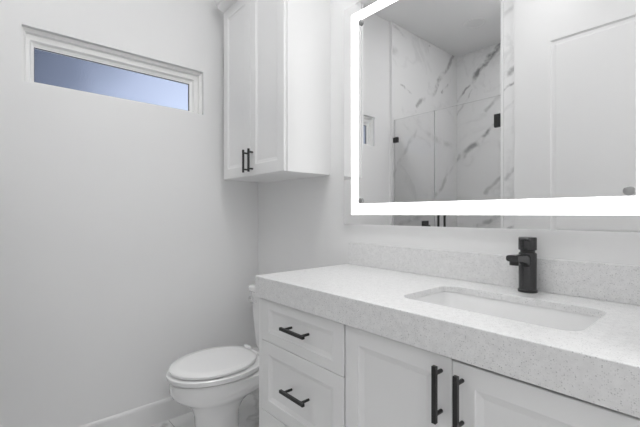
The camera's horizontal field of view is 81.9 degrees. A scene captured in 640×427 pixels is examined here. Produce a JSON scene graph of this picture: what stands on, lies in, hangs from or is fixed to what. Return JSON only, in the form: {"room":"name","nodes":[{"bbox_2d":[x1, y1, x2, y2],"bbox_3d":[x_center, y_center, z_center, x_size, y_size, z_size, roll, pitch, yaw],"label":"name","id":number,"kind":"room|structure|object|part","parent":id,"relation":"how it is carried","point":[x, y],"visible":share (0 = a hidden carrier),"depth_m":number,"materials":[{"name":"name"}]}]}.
{"room":"bathroom","nodes":[
{"label":"bathroom","id":0,"kind":"room"},
{"bbox_2d":[0,0,257,426],"bbox_3d":[-1.026,-0.310,2.082,1.473,2.975,0.150,0,0,-41],"label":"wall","id":1,"kind":"structure","parent":0,"point":[127,251],"depth_m":1.92,"materials":[{"name":"paint"}]},
{"bbox_2d":[22,26,201,113],"bbox_3d":[-1.073,-0.739,2.009,0.865,0.261,0.054,0,0,-41],"label":"window","id":2,"kind":"structure","parent":1,"relation":"in","point":[48,59],"depth_m":1.96,"materials":[{"name":"white plastic"}]},
{"bbox_3d":[-1.090,-0.713,2.015,0.752,0.165,0.006,0,0,-41],"label":"glass","id":3,"kind":"part","parent":2,"relation":"part of","materials":[{"name":"blue glass"}]},
{"bbox_2d":[79,397,191,426],"bbox_3d":[-0.963,1.116,2.028,1.448,0.122,0.014,0,0,-41],"label":"baseboard","id":4,"kind":"structure","parent":1,"relation":"attached to","point":[157,412],"depth_m":2.03,"materials":[{"name":"white paint"}]},
{"bbox_2d":[151,389,258,426],"bbox_3d":[-0.252,1.227,0.268,3.100,0.100,4.000,0,0,-41],"label":"floor","id":5,"kind":"structure","parent":0,"point":[249,407],"depth_m":2.13,"materials":[{"name":"tile"}]},
{"bbox_2d":[166,284,258,426],"bbox_3d":[-0.434,0.798,1.944,0.721,0.757,0.400,0,0,-41],"label":"toilet","id":6,"kind":"object","parent":5,"relation":"on","point":[214,382],"visible":0.7,"depth_m":1.77,"materials":[{"name":"white ceramic"}]},
{"bbox_3d":[-0.523,0.771,1.867,0.487,0.026,0.380,0,0,-41],"label":"seat","id":7,"kind":"part","parent":6,"relation":"part of","materials":[{"name":"white plastic"}]},
{"bbox_3d":[-0.535,0.742,1.857,0.428,0.023,0.356,0,0,-41],"label":"seat lid","id":8,"kind":"part","parent":6,"relation":"part of","materials":[{"name":"white plastic"}]},
{"bbox_3d":[-0.439,0.984,1.941,0.686,0.386,0.360,0,0,-41],"label":"bowl","id":9,"kind":"part","parent":6,"relation":"part of","materials":[{"name":"white ceramic"}]},
{"bbox_3d":[-0.236,0.438,2.118,0.194,0.036,0.400,0,0,-41],"label":"tank lid","id":10,"kind":"part","parent":6,"relation":"part of","materials":[{"name":"white ceramic"}]},
{"bbox_3d":[-0.394,0.503,2.153,0.022,0.042,0.094,0,0,-41],"label":"flush lever","id":11,"kind":"part","parent":6,"relation":"part of","materials":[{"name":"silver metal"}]},
{"bbox_3d":[-0.232,0.624,2.122,0.182,0.335,0.376,0,0,-41],"label":"tank","id":12,"kind":"part","parent":6,"relation":"part of","materials":[{"name":"white ceramic"}]},
{"bbox_2d":[259,297,639,426],"bbox_3d":[0.339,0.756,1.208,0.570,0.842,1.220,0,0,-41],"label":"vanity cabinet","id":13,"kind":"object","parent":5,"relation":"on","point":[315,371],"visible":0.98,"depth_m":1.04,"materials":[{"name":"white paint"}]},
{"bbox_3d":[-0.073,0.928,1.316,0.020,0.289,0.466,0,0,-41],"label":"drawer","id":14,"kind":"part","parent":13,"relation":"part of","materials":[{"name":"white paint"}]},
{"bbox_3d":[-0.087,0.641,1.295,0.044,0.011,0.136,0,0,-41],"label":"pull handle","id":15,"kind":"part","parent":13,"relation":"part of","materials":[{"name":"black metal"}]},
{"bbox_3d":[-0.087,0.415,1.295,0.044,0.011,0.136,0,0,-41],"label":"pull handle","id":16,"kind":"part","parent":13,"relation":"part of","materials":[{"name":"black metal"}]},
{"bbox_3d":[-0.073,0.643,1.316,0.020,0.277,0.466,0,0,-41],"label":"drawer","id":17,"kind":"part","parent":13,"relation":"part of","materials":[{"name":"white paint"}]},
{"bbox_3d":[-0.073,0.420,1.316,0.020,0.164,0.466,0,0,-41],"label":"drawer","id":18,"kind":"part","parent":13,"relation":"part of","materials":[{"name":"white paint"}]},
{"bbox_3d":[0.201,0.705,1.004,0.020,0.734,0.352,0,0,-41],"label":"door","id":19,"kind":"part","parent":13,"relation":"part of","materials":[{"name":"white paint"}]},
{"bbox_3d":[0.278,0.423,0.872,0.036,0.134,0.011,0,0,-41],"label":"pull handle","id":20,"kind":"part","parent":13,"relation":"part of","materials":[{"name":"black metal"}]},
{"bbox_2d":[255,243,639,417],"bbox_3d":[0.346,0.239,1.218,0.546,0.192,1.234,0,0,-41],"label":"countertop","id":21,"kind":"structure","parent":13,"relation":"on","point":[375,292],"depth_m":1.02,"materials":[{"name":"stone"}]},
{"bbox_2d":[413,292,599,330],"bbox_3d":[0.493,0.340,1.036,0.310,0.136,0.499,0,0,-41],"label":"sink basin","id":22,"kind":"object","parent":21,"relation":"in","point":[552,318],"visible":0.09,"depth_m":1.13,"materials":[{"name":"white ceramic"}]},
{"bbox_2d":[506,237,537,292],"bbox_3d":[0.634,0.162,1.158,0.152,0.175,0.057,0,0,-41],"label":"faucet","id":23,"kind":"object","parent":21,"relation":"on","point":[526,259],"visible":1,"depth_m":1.17,"materials":[{"name":"black metal"}]},
{"bbox_3d":[0.620,0.150,1.145,0.114,0.052,0.034,0,0,-41],"label":"spout","id":24,"kind":"part","parent":23,"relation":"part of","materials":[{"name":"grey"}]},
{"bbox_3d":[0.651,0.081,1.172,0.021,0.010,0.037,0,0,-41],"label":"lever","id":25,"kind":"part","parent":23,"relation":"part of","materials":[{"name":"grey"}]},
{"bbox_3d":[0.670,0.095,1.189,0.052,0.041,0.052,0,0,-41],"label":"handle","id":26,"kind":"part","parent":23,"relation":"part of","materials":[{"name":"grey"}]},
{"bbox_3d":[0.313,0.429,0.832,0.036,0.134,0.011,0,0,-41],"label":"pull handle","id":27,"kind":"part","parent":13,"relation":"part of","materials":[{"name":"black metal"}]},
{"bbox_3d":[0.438,0.707,0.732,0.020,0.730,0.366,0,0,-41],"label":"door","id":28,"kind":"part","parent":13,"relation":"part of","materials":[{"name":"white paint"}]},
{"bbox_2d":[258,0,639,274],"bbox_3d":[0.825,-0.310,1.178,0.120,2.975,3.950,0,0,-41],"label":"wall","id":29,"kind":"structure","parent":0,"point":[301,225],"depth_m":1.91,"materials":[{"name":"paint"}]},
{"bbox_2d":[214,0,329,182],"bbox_3d":[-0.269,-0.767,2.047,0.380,1.118,0.702,0,0,-41],"label":"upper cabinet","id":30,"kind":"object","parent":29,"relation":"attached to","point":[277,52],"visible":1,"depth_m":1.91,"materials":[{"name":"white paint"}]},
{"bbox_3d":[-0.269,-1.274,2.047,0.379,0.104,0.702,0,0,-41],"label":"crown molding","id":31,"kind":"part","parent":30,"relation":"part of","materials":[{"name":"white paint"}]},
{"bbox_3d":[-0.476,-0.716,2.123,0.016,1.013,0.311,0,0,-41],"label":"door","id":32,"kind":"part","parent":30,"relation":"part of","materials":[{"name":"white paint"}]},
{"bbox_3d":[-0.410,-0.288,2.011,0.033,0.124,0.013,0,0,-41],"label":"pull handle","id":33,"kind":"part","parent":30,"relation":"part of","materials":[{"name":"black metal"}]},
{"bbox_3d":[-0.373,-0.288,1.969,0.033,0.124,0.013,0,0,-41],"label":"pull handle","id":34,"kind":"part","parent":30,"relation":"part of","materials":[{"name":"black metal"}]},
{"bbox_3d":[-0.270,-0.716,1.887,0.016,1.013,0.311,0,0,-41],"label":"door","id":35,"kind":"part","parent":30,"relation":"part of","materials":[{"name":"white paint"}]},
{"bbox_2d":[344,0,639,231],"bbox_3d":[0.531,-0.489,1.402,0.027,1.079,1.231,0,0,-41],"label":"mirror","id":36,"kind":"object","parent":29,"relation":"attached to","point":[503,114],"visible":1,"depth_m":1.30,"materials":[{"name":"grey mirror"}]},
{"bbox_2d":[348,243,639,305],"bbox_3d":[0.549,0.196,1.388,0.018,0.107,1.222,0,0,-41],"label":"backsplash","id":37,"kind":"structure","parent":29,"relation":"attached to","point":[620,283],"depth_m":1.28,"materials":[{"name":"stone"}]}
]}

